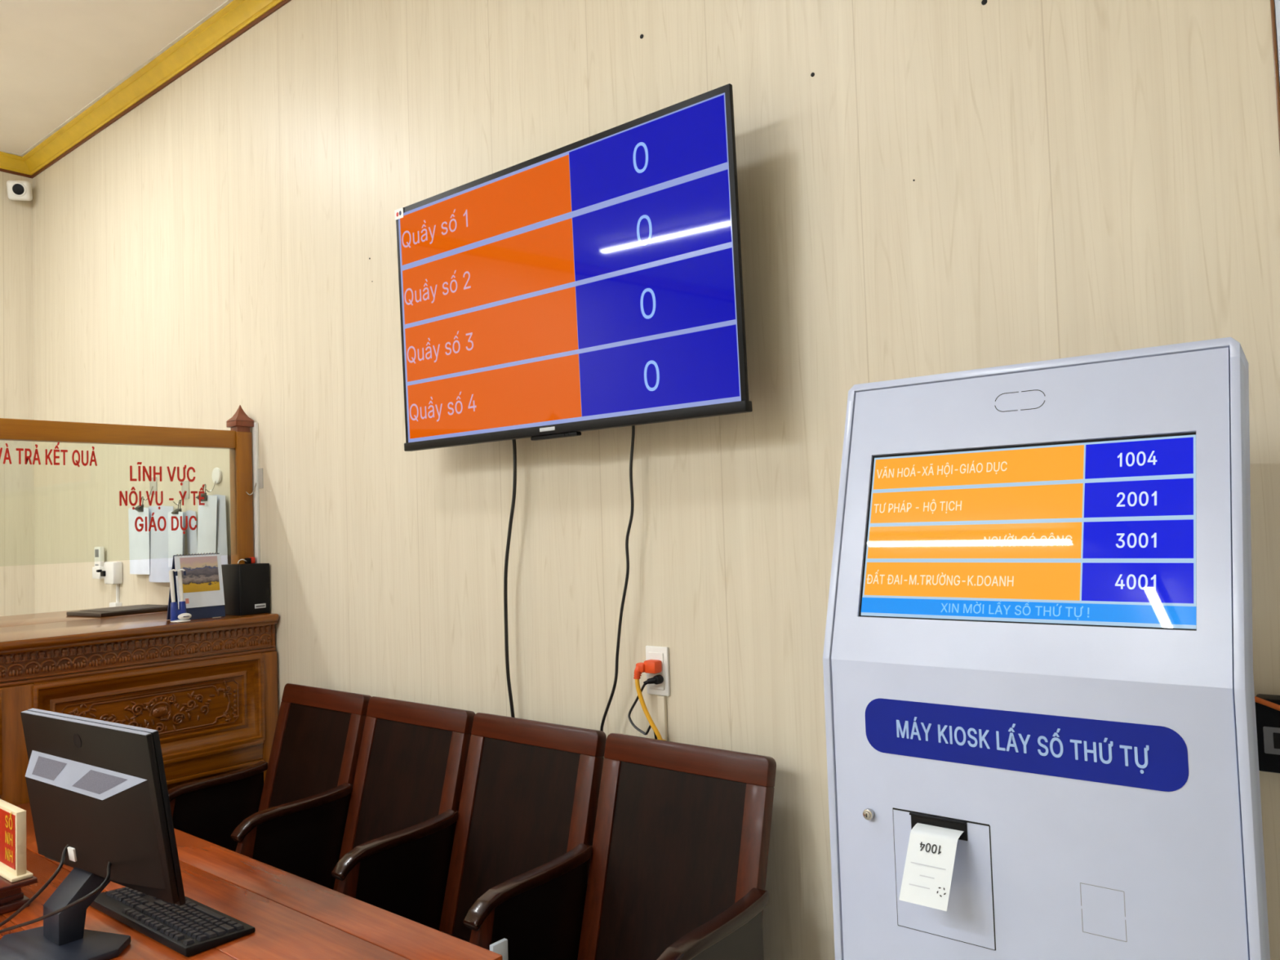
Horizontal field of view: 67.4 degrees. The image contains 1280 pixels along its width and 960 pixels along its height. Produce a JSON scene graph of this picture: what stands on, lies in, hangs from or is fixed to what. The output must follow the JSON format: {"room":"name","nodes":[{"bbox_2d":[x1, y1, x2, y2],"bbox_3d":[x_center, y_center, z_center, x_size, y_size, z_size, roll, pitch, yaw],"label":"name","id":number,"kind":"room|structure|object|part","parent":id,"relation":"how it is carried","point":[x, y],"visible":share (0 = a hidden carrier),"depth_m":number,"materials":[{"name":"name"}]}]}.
{"room":"government service office","nodes":[
{"label":"government service office","id":0,"kind":"room"},
{"bbox_2d":[0,171,35,616],"bbox_3d":[-5.821,0.013,2.340,0.100,3.655,7.700,-4,-3,40],"label":"wall","id":1,"kind":"structure","parent":0,"point":[17,581],"depth_m":5.23,"materials":[{"name":"paint"}]},
{"bbox_2d":[0,150,32,178],"bbox_3d":[-5.777,-1.772,2.397,0.085,0.089,7.600,-4,-3,40],"label":"trim","id":2,"kind":"structure","parent":1,"relation":"attached to","point":[10,162],"depth_m":5.25,"materials":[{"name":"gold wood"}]},
{"bbox_2d":[6,180,32,200],"bbox_3d":[-3.385,-1.578,5.245,0.117,0.107,0.100,-2,-2,-2],"label":"security camera","id":3,"kind":"object","parent":1,"relation":"attached to","point":[17,190],"visible":1,"depth_m":5.21,"materials":[{"name":"white plastic"}]},
{"bbox_2d":[0,0,226,154],"bbox_3d":[-2.618,-2.079,-0.150,8.420,0.100,7.900,-4,-3,40],"label":"ceiling","id":4,"kind":"structure","parent":0,"point":[57,57],"depth_m":4.12,"materials":[{"name":"paint"}]},
{"bbox_2d":[32,0,1279,959],"bbox_3d":[-0.127,-0.158,2.704,8.420,3.655,0.121,-4,-3,40],"label":"wall","id":5,"kind":"structure","parent":0,"point":[926,187],"depth_m":2.52,"materials":[{"name":"paint"}]},
{"bbox_2d":[92,546,104,578],"bbox_3d":[-2.619,0.401,4.655,0.087,0.154,0.040,-4,-3,40],"label":"remote control","id":6,"kind":"object","parent":5,"relation":"attached to","point":[99,552],"visible":0.89,"depth_m":4.63,"materials":[{"name":"white plastic"}]},
{"bbox_2d":[96,561,122,584],"bbox_3d":[-2.512,0.440,4.547,0.130,0.105,0.070,-4,-3,40],"label":"switch box","id":7,"kind":"object","parent":5,"relation":"attached to","point":[113,572],"visible":1,"depth_m":4.52,"materials":[{"name":"white plastic"}]},
{"bbox_3d":[-2.558,0.442,4.556,0.047,0.032,0.026,-4,-3,40],"label":"lever","id":8,"kind":"part","parent":7,"relation":"part of","materials":[{"name":"black plastic"}]},
{"bbox_2d":[109,602,121,607],"bbox_3d":[-2.483,0.601,4.546,0.072,0.040,0.030,-4,-3,40],"label":"junction box","id":9,"kind":"object","parent":5,"relation":"attached to","point":[111,604],"visible":0.5,"depth_m":4.53,"materials":[{"name":"white plastic"}]},
{"bbox_2d":[115,583,119,602],"bbox_3d":[-2.479,0.537,4.555,0.012,0.090,0.012,-4,-3,40],"label":"duct","id":10,"kind":"object","parent":5,"relation":"attached to","point":[117,584],"visible":0.96,"depth_m":4.55,"materials":[{"name":"white plastic"}]},
{"bbox_2d":[141,476,156,500],"bbox_3d":[-2.211,0.040,4.318,0.068,0.104,0.048,-4,-3,40],"label":"wall hook","id":11,"kind":"object","parent":5,"relation":"attached to","point":[153,485],"visible":0.75,"depth_m":4.33,"materials":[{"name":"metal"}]},
{"bbox_2d":[128,496,173,582],"bbox_3d":[-2.193,0.262,4.284,0.425,0.384,0.046,-4,-3,40],"label":"bundle","id":12,"kind":"object","parent":11,"relation":"hanging from","point":[150,548],"visible":0.82,"depth_m":4.29,"materials":[{"name":"white paper"}]},
{"bbox_3d":[-2.198,0.027,4.336,0.068,0.078,0.004,-4,-3,40],"label":"plate","id":13,"kind":"part","parent":11,"relation":"part of","materials":[{"name":"beige plastic"}]},
{"bbox_2d":[20,0,291,177],"bbox_3d":[-0.250,-1.940,2.702,8.220,0.089,0.085,-4,-3,40],"label":"trim","id":14,"kind":"structure","parent":5,"relation":"attached to","point":[232,19],"depth_m":4.30,"materials":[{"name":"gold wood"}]},
{"bbox_2d":[173,480,189,505],"bbox_3d":[-1.973,0.055,4.121,0.068,0.104,0.048,-4,-3,40],"label":"wall hook","id":15,"kind":"object","parent":5,"relation":"attached to","point":[185,486],"visible":0.77,"depth_m":4.13,"materials":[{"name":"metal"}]},
{"bbox_2d":[168,499,197,569],"bbox_3d":[-1.961,0.257,4.088,0.228,0.346,0.054,-4,-3,40],"label":"bundle","id":16,"kind":"object","parent":15,"relation":"hanging from","point":[175,538],"visible":0.73,"depth_m":4.08,"materials":[{"name":"white paper"}]},
{"bbox_3d":[-1.960,0.043,4.138,0.068,0.078,0.004,-4,-3,40],"label":"plate","id":17,"kind":"part","parent":15,"relation":"part of","materials":[{"name":"beige plastic"}]},
{"bbox_2d":[204,467,222,492],"bbox_3d":[-1.754,-0.001,3.941,0.068,0.102,0.048,-4,-3,40],"label":"wall hook","id":18,"kind":"object","parent":5,"relation":"attached to","point":[216,476],"visible":1,"depth_m":3.94,"materials":[{"name":"white plastic"}]},
{"bbox_2d":[195,484,227,564],"bbox_3d":[-1.768,0.215,3.933,0.240,0.403,0.046,-4,-3,40],"label":"bundle","id":19,"kind":"object","parent":18,"relation":"hanging from","point":[211,517],"visible":0.66,"depth_m":3.92,"materials":[{"name":"white paper"}]},
{"bbox_3d":[-1.744,-0.018,3.955,0.068,0.068,0.012,-4,-3,40],"label":"plate","id":20,"kind":"part","parent":18,"relation":"part of","materials":[{"name":"white plastic"}]},
{"bbox_2d":[245,467,263,495],"bbox_3d":[-1.505,0.007,3.734,0.068,0.104,0.048,-4,-3,40],"label":"wall hook","id":21,"kind":"object","parent":5,"relation":"attached to","point":[260,470],"visible":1,"depth_m":3.74,"materials":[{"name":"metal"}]},
{"bbox_3d":[-1.511,0.028,3.736,0.049,0.064,0.008,-1,-3,-27],"label":"hook arm","id":22,"kind":"part","parent":21,"relation":"part of","materials":[{"name":"metal"}]},
{"bbox_3d":[-1.492,-0.005,3.751,0.068,0.078,0.004,-4,-3,40],"label":"plate","id":23,"kind":"part","parent":21,"relation":"part of","materials":[{"name":"beige plastic"}]},
{"bbox_2d":[252,422,260,563],"bbox_3d":[-1.497,0.142,3.748,0.026,0.735,0.012,-4,-3,40],"label":"duct","id":24,"kind":"object","parent":5,"relation":"attached to","point":[255,429],"visible":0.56,"depth_m":3.75,"materials":[{"name":"white plastic"}]},
{"bbox_2d":[394,83,752,451],"bbox_3d":[-0.205,-0.483,2.589,1.234,0.747,0.171,-4,-2,40],"label":"television","id":25,"kind":"object","parent":5,"relation":"attached to","point":[595,282],"visible":1,"depth_m":2.44,"materials":[{"name":"black plastic"}]},
{"bbox_2d":[503,439,516,717],"bbox_3d":[-0.354,0.613,2.742,0.041,1.534,0.078,-1,-3,-25],"label":"power cable","id":26,"kind":"object","parent":25,"relation":"hanging from","point":[514,448],"visible":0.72,"depth_m":2.76,"materials":[{"name":"black rubber"}]},
{"bbox_2d":[600,425,635,731],"bbox_3d":[-0.043,0.538,2.488,0.045,1.442,0.156,0,-3,-41],"label":"cable","id":27,"kind":"object","parent":25,"relation":"hanging from","point":[633,426],"visible":0.65,"depth_m":2.48,"materials":[{"name":"black rubber"}]},
{"bbox_2d":[645,645,670,696],"bbox_3d":[0.044,0.490,2.466,0.072,0.124,0.012,-4,-3,40],"label":"wall socket","id":28,"kind":"object","parent":5,"relation":"attached to","point":[652,652],"visible":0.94,"depth_m":2.45,"materials":[{"name":"white plastic"}]},
{"bbox_2d":[627,675,663,739],"bbox_3d":[0.023,0.827,2.443,0.107,0.658,0.041,-4,-3,40],"label":"plug","id":29,"kind":"object","parent":28,"relation":"in","point":[657,679],"visible":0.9,"depth_m":2.44,"materials":[{"name":"plastic"}]},
{"bbox_2d":[633,659,665,740],"bbox_3d":[0.040,0.856,2.426,0.088,0.795,0.046,-4,-3,40],"label":"plug","id":30,"kind":"object","parent":28,"relation":"in","point":[649,666],"visible":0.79,"depth_m":2.44,"materials":[{"name":"plastic"}]},
{"bbox_2d":[657,695,667,741],"bbox_3d":[0.074,1.092,2.433,0.022,1.082,0.012,-4,-3,40],"label":"duct","id":31,"kind":"object","parent":5,"relation":"attached to","point":[662,702],"visible":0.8,"depth_m":2.45,"materials":[{"name":"plastic"}]},
{"bbox_2d":[1254,693,1279,773],"bbox_3d":[1.068,0.423,1.594,0.074,0.122,0.051,-4,-3,40],"label":"strip","id":32,"kind":"object","parent":5,"relation":"attached to","point":[1268,719],"visible":0.91,"depth_m":1.59,"materials":[{"name":"black plastic"}]},
{"bbox_2d":[1254,696,1279,711],"bbox_3d":[1.026,0.380,1.611,0.211,0.117,0.048,-4,-3,40],"label":"extension cord","id":33,"kind":"object","parent":32,"relation":"attached to","point":[1257,700],"visible":0.28,"depth_m":1.58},
{"bbox_2d":[1262,726,1279,755],"bbox_3d":[1.058,0.429,1.575,0.058,0.044,0.006,-4,-3,40],"label":"socket","id":34,"kind":"object","parent":32,"relation":"attached to","point":[1271,735],"depth_m":1.58,"materials":[{"name":"grey plastic"}]},
{"bbox_2d":[1270,0,1279,152],"bbox_3d":[1.539,0.171,1.314,1.022,2.770,0.130,-4,-3,40],"label":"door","id":35,"kind":"structure","parent":5,"relation":"in","point":[1275,13],"depth_m":1.63,"materials":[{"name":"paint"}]},
{"bbox_3d":[1.543,0.181,1.314,1.016,2.750,0.124,-4,-3,40],"label":"frame","id":36,"kind":"part","parent":35,"relation":"part of","materials":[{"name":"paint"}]},
{"bbox_3d":[-2.271,1.685,-0.041,8.420,0.120,8.600,-4,-3,40],"label":"floor","id":37,"kind":"structure","parent":0,"visible":0},
{"bbox_2d":[0,604,279,805],"bbox_3d":[-2.442,1.145,3.188,1.164,1.246,2.044,-4,-3,40],"label":"counter","id":38,"kind":"object","parent":37,"relation":"on","point":[208,686],"depth_m":3.33,"materials":[{"name":"brown wood"}]},
{"bbox_3d":[-2.200,0.795,2.640,0.041,0.316,0.764,-4,-3,40],"label":"panel","id":39,"kind":"part","parent":38,"relation":"part of","materials":[{"name":"brown wood"}]},
{"bbox_2d":[66,604,168,617],"bbox_3d":[-2.103,0.532,3.925,0.250,0.018,0.340,-3,-3,32],"label":"document folder","id":40,"kind":"object","parent":38,"relation":"on","point":[135,609],"visible":0.81,"depth_m":3.84,"materials":[{"name":"plastic"}]},
{"bbox_2d":[0,404,253,566],"bbox_3d":[-2.178,0.098,2.985,0.077,0.810,2.038,-4,-3,40],"label":"glass wall","id":41,"kind":"structure","parent":38,"relation":"on","point":[237,440],"depth_m":3.51,"materials":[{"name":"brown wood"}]},
{"bbox_3d":[-2.186,-0.167,2.997,0.048,0.068,1.899,-4,-3,40],"label":"rail","id":42,"kind":"part","parent":41,"relation":"part of","materials":[{"name":"brown wood"}]},
{"bbox_3d":[-2.167,0.071,2.977,0.006,0.412,1.899,-4,-3,40],"label":"glass pane","id":43,"kind":"part","parent":41,"relation":"part of","materials":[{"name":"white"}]},
{"bbox_3d":[-1.551,0.164,3.738,0.062,0.702,0.062,-4,-3,40],"label":"post","id":44,"kind":"part","parent":41,"relation":"part of","materials":[{"name":"brown wood"}]},
{"bbox_3d":[-1.667,0.647,3.305,0.032,0.010,0.756,-4,-3,40],"label":"rail","id":45,"kind":"part","parent":38,"relation":"part of","materials":[{"name":"brown wood"}]},
{"bbox_3d":[-1.657,0.806,3.295,0.041,0.316,0.764,-4,-3,40],"label":"panel","id":46,"kind":"part","parent":38,"relation":"part of","materials":[{"name":"brown wood"}]},
{"bbox_2d":[170,600,191,622],"bbox_3d":[-1.629,0.469,3.404,0.068,0.074,0.066,-4,-3,40],"label":"stand","id":47,"kind":"object","parent":38,"relation":"on","point":[180,615],"visible":0.99,"depth_m":3.39,"materials":[{"name":"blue plastic"}]},
{"bbox_2d":[168,568,177,602],"bbox_3d":[-1.654,0.374,3.402,0.029,0.116,0.016,-2,-2,-5],"label":"pen","id":48,"kind":"object","parent":47,"relation":"on","point":[171,571],"visible":1,"depth_m":3.40,"materials":[{"name":"white plastic"}]},
{"bbox_2d":[177,568,186,601],"bbox_3d":[-1.635,0.375,3.425,0.029,0.116,0.016,-2,-2,-5],"label":"pen","id":49,"kind":"object","parent":47,"relation":"in","point":[180,572],"visible":1,"depth_m":3.42,"materials":[{"name":"white plastic"}]},
{"bbox_2d":[166,552,225,619],"bbox_3d":[-1.638,0.389,3.541,0.101,0.238,0.170,-4,-3,40],"label":"desk calendar","id":50,"kind":"object","parent":38,"relation":"on","point":[202,583],"visible":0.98,"depth_m":3.52,"materials":[{"name":"paper"}]},
{"bbox_2d":[179,555,219,592],"bbox_3d":[-1.615,0.346,3.526,0.020,0.127,0.138,-4,-3,40],"label":"picture","id":51,"kind":"object","parent":50,"relation":"attached to","point":[202,572],"depth_m":3.53},
{"bbox_3d":[-1.641,1.322,3.273,0.042,0.727,0.756,-4,-3,40],"label":"rail","id":52,"kind":"part","parent":38,"relation":"part of","materials":[{"name":"brown wood"}]},
{"bbox_2d":[221,563,270,615],"bbox_3d":[-1.511,0.416,3.678,0.150,0.190,0.116,-4,-3,40],"label":"speaker","id":53,"kind":"object","parent":38,"relation":"on","point":[246,586],"visible":0.98,"depth_m":3.63},
{"bbox_2d":[237,556,255,563],"bbox_3d":[-1.524,0.311,3.702,0.030,0.024,0.070,-4,-3,40],"label":"connector","id":54,"kind":"object","parent":53,"relation":"on","point":[247,560],"visible":0.99,"depth_m":3.70,"materials":[{"name":"black plastic"}]},
{"bbox_2d":[239,563,270,615],"bbox_3d":[-1.458,0.413,3.634,0.010,0.190,0.116,-4,-3,40],"label":"grille","id":55,"kind":"object","parent":53,"relation":"attached to","point":[254,579],"depth_m":3.63,"materials":[{"name":"black plastic"}]},
{"bbox_2d":[0,802,502,959],"bbox_3d":[-1.355,1.306,1.990,1.988,0.750,1.088,-4,-3,40],"label":"desk","id":56,"kind":"object","parent":37,"relation":"on","point":[293,917],"visible":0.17,"depth_m":2.00,"materials":[{"name":"brown wood"}]},
{"bbox_2d":[0,799,33,882],"bbox_3d":[-1.490,0.811,2.215,0.362,0.146,0.043,-4,-3,40],"label":"nameplate","id":57,"kind":"object","parent":56,"relation":"on","point":[13,865],"visible":1,"depth_m":2.11,"materials":[{"name":"beige plastic"}]},
{"bbox_2d":[0,875,37,914],"bbox_3d":[-1.563,0.915,2.178,0.458,0.061,0.202,-4,-3,40],"label":"plinth","id":58,"kind":"object","parent":56,"relation":"on","point":[11,896],"visible":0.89,"depth_m":2.09,"materials":[{"name":"brown wood"}]},
{"bbox_3d":[-1.564,0.901,2.178,0.458,0.032,0.202,-4,-3,40],"label":"lid","id":59,"kind":"part","parent":58,"relation":"part of","materials":[{"name":"brown wood"}]},
{"bbox_2d":[0,844,68,926],"bbox_3d":[-1.326,0.825,1.908,0.413,0.201,0.114,-2,-2,-1],"label":"power cable","id":60,"kind":"object","parent":56,"relation":"on","point":[64,853],"visible":1,"depth_m":1.88,"materials":[{"name":"black rubber"}]},
{"bbox_2d":[0,861,111,933],"bbox_3d":[-1.224,0.818,1.826,0.544,0.202,0.114,-2,-3,11],"label":"cable","id":61,"kind":"object","parent":56,"relation":"on","point":[108,865],"visible":0.96,"depth_m":1.76,"materials":[{"name":"black rubber"}]},
{"bbox_2d":[0,708,185,959],"bbox_3d":[-1.093,0.691,1.845,0.500,0.449,0.192,-4,-3,35],"label":"computer monitor","id":62,"kind":"object","parent":56,"relation":"on","point":[96,788],"visible":1,"depth_m":1.84,"materials":[{"name":"black plastic"}]},
{"bbox_2d":[31,755,66,780],"bbox_3d":[-1.189,0.580,1.930,0.120,0.034,0.017,-4,-3,35],"label":"vent grille","id":63,"kind":"object","parent":62,"relation":"attached to","point":[43,767],"depth_m":1.93,"materials":[{"name":"grey plastic"}]},
{"bbox_3d":[-1.085,0.471,1.876,0.492,0.006,0.022,-4,-3,35],"label":"trim","id":64,"kind":"part","parent":62,"relation":"part of","materials":[{"name":"grey plastic"}]},
{"bbox_2d":[72,769,127,794],"bbox_3d":[-1.022,0.573,1.815,0.178,0.034,0.016,-4,-3,35],"label":"vent grille","id":65,"kind":"object","parent":62,"relation":"attached to","point":[84,781],"depth_m":1.81,"materials":[{"name":"grey plastic"}]},
{"bbox_2d":[89,886,255,956],"bbox_3d":[-0.993,0.907,2.016,0.452,0.026,0.142,-4,-3,39],"label":"keyboard","id":66,"kind":"object","parent":56,"relation":"on","point":[193,927],"visible":0.88,"depth_m":1.95,"materials":[{"name":"black plastic"}]},
{"bbox_2d":[489,937,507,959],"bbox_3d":[-0.306,1.104,2.094,0.012,0.190,0.044,-4,-3,40],"label":"paper packet","id":67,"kind":"object","parent":56,"relation":"on","point":[500,947],"visible":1,"depth_m":2.10,"materials":[{"name":"white paper"}]},
{"bbox_2d":[168,683,371,851],"bbox_3d":[-1.238,1.214,3.047,0.517,1.018,0.584,-4,-3,40],"label":"armchair","id":68,"kind":"object","parent":37,"relation":"on","point":[315,749],"visible":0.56,"depth_m":3.21,"materials":[{"name":"brown wood"}]},
{"bbox_3d":[-1.415,1.175,3.208,0.012,0.322,0.335,-4,-3,40],"label":"panel","id":69,"kind":"part","parent":68,"relation":"part of","materials":[{"name":"brown wood"}]},
{"bbox_3d":[-1.429,1.020,3.204,0.043,0.081,0.380,-4,-3,40],"label":"armrest","id":70,"kind":"part","parent":68,"relation":"part of","materials":[{"name":"brown wood"}]},
{"bbox_3d":[-1.109,1.034,3.190,0.376,0.532,0.152,-4,-3,40],"label":"panel","id":71,"kind":"part","parent":68,"relation":"part of","materials":[{"name":"brown wood"}]},
{"bbox_3d":[-1.069,0.743,3.263,0.482,0.069,0.049,-4,-3,40],"label":"rail","id":72,"kind":"part","parent":68,"relation":"part of","materials":[{"name":"brown wood"}]},
{"bbox_2d":[231,696,475,890],"bbox_3d":[-0.845,1.187,2.723,0.517,1.018,0.584,-4,-3,40],"label":"armchair","id":73,"kind":"object","parent":37,"relation":"on","point":[412,759],"visible":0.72,"depth_m":2.89,"materials":[{"name":"brown wood"}]},
{"bbox_3d":[-1.036,0.994,2.880,0.043,0.081,0.380,-4,-3,40],"label":"armrest","id":74,"kind":"part","parent":73,"relation":"part of","materials":[{"name":"brown wood"}]},
{"bbox_3d":[-1.023,1.148,2.884,0.012,0.322,0.335,-4,-3,40],"label":"panel","id":75,"kind":"part","parent":73,"relation":"part of","materials":[{"name":"brown wood"}]},
{"bbox_3d":[-0.717,1.007,2.865,0.376,0.532,0.152,-4,-3,40],"label":"panel","id":76,"kind":"part","parent":73,"relation":"part of","materials":[{"name":"brown wood"}]},
{"bbox_3d":[-0.676,0.716,2.938,0.482,0.069,0.049,-4,-3,40],"label":"rail","id":77,"kind":"part","parent":73,"relation":"part of","materials":[{"name":"brown wood"}]},
{"bbox_2d":[331,712,606,942],"bbox_3d":[-0.453,1.161,2.398,0.517,1.018,0.584,-4,-3,40],"label":"armchair","id":78,"kind":"object","parent":37,"relation":"on","point":[530,793],"visible":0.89,"depth_m":2.57,"materials":[{"name":"brown wood"}]},
{"bbox_3d":[-0.644,0.967,2.555,0.043,0.081,0.380,-4,-3,40],"label":"armrest","id":79,"kind":"part","parent":78,"relation":"part of","materials":[{"name":"brown wood"}]},
{"bbox_3d":[-0.630,1.121,2.559,0.012,0.322,0.335,-4,-3,40],"label":"panel","id":80,"kind":"part","parent":78,"relation":"part of","materials":[{"name":"black leather"}]},
{"bbox_3d":[-0.481,1.229,2.330,0.464,0.027,0.445,-4,-3,40],"label":"seat","id":81,"kind":"part","parent":78,"relation":"part of","materials":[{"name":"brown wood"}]},
{"bbox_3d":[-0.324,0.980,2.541,0.376,0.532,0.152,-4,-3,40],"label":"panel","id":82,"kind":"part","parent":78,"relation":"part of","materials":[{"name":"brown wood"}]},
{"bbox_3d":[-0.284,0.689,2.613,0.482,0.069,0.049,-4,-3,40],"label":"rail","id":83,"kind":"part","parent":78,"relation":"part of","materials":[{"name":"brown wood"}]},
{"bbox_2d":[463,733,776,959],"bbox_3d":[-0.047,1.133,2.063,0.551,1.018,0.584,-4,-3,40],"label":"armchair","id":84,"kind":"object","parent":37,"relation":"on","point":[678,853],"visible":0.99,"depth_m":2.22,"materials":[{"name":"brown wood"}]},
{"bbox_3d":[-0.251,0.940,2.231,0.043,0.081,0.380,-4,-3,40],"label":"armrest","id":85,"kind":"part","parent":84,"relation":"part of","materials":[{"name":"brown wood"}]},
{"bbox_3d":[-0.238,1.094,2.234,0.012,0.322,0.335,-4,-3,40],"label":"panel","id":86,"kind":"part","parent":84,"relation":"part of","materials":[{"name":"black leather"}]},
{"bbox_3d":[0.068,0.953,2.216,0.376,0.532,0.152,-4,-3,40],"label":"panel","id":87,"kind":"part","parent":84,"relation":"part of","materials":[{"name":"brown wood"}]},
{"bbox_3d":[0.108,0.663,2.289,0.482,0.069,0.049,-4,-3,40],"label":"rail","id":88,"kind":"part","parent":84,"relation":"part of","materials":[{"name":"brown wood"}]},
{"bbox_3d":[0.140,0.913,1.907,0.043,0.081,0.380,-4,-3,40],"label":"armrest","id":89,"kind":"part","parent":84,"relation":"part of","materials":[{"name":"brown wood"}]},
{"bbox_3d":[0.153,1.067,1.911,0.012,0.322,0.335,-4,-3,40],"label":"panel","id":90,"kind":"part","parent":84,"relation":"part of","materials":[{"name":"black leather"}]},
{"bbox_2d":[822,337,1270,959],"bbox_3d":[0.655,0.704,1.518,0.660,1.781,0.370,-4,-3,40],"label":"kiosk","id":91,"kind":"object","parent":37,"relation":"on","point":[1038,644],"visible":1,"depth_m":1.40,"materials":[{"name":"grey plastic"}]},
{"bbox_2d":[898,822,964,911],"bbox_3d":[0.438,0.579,1.441,0.078,0.097,0.068,-4,-3,40],"label":"ticket","id":92,"kind":"object","parent":91,"relation":"hanging from","point":[928,869],"visible":1,"depth_m":1.43,"materials":[{"name":"white paper"}]},
{"bbox_3d":[0.463,0.607,1.468,0.154,0.183,0.001,-4,-3,40],"label":"printer door","id":93,"kind":"part","parent":91,"relation":"part of","materials":[{"name":"white metal"}]},
{"bbox_3d":[0.542,0.382,1.406,0.461,0.086,0.002,-4,-3,40],"label":"sign plate","id":94,"kind":"part","parent":91,"relation":"part of","materials":[{"name":"blue plastic"}]},
{"bbox_3d":[0.578,0.058,1.478,0.580,0.461,0.150,-4,-3,40],"label":"screen panel","id":95,"kind":"part","parent":91,"relation":"part of","materials":[{"name":"white metal"}]},
{"bbox_3d":[0.565,0.914,1.391,0.580,1.277,0.019,-4,-3,40],"label":"panel","id":96,"kind":"part","parent":91,"relation":"part of","materials":[{"name":"white metal"}]}
]}

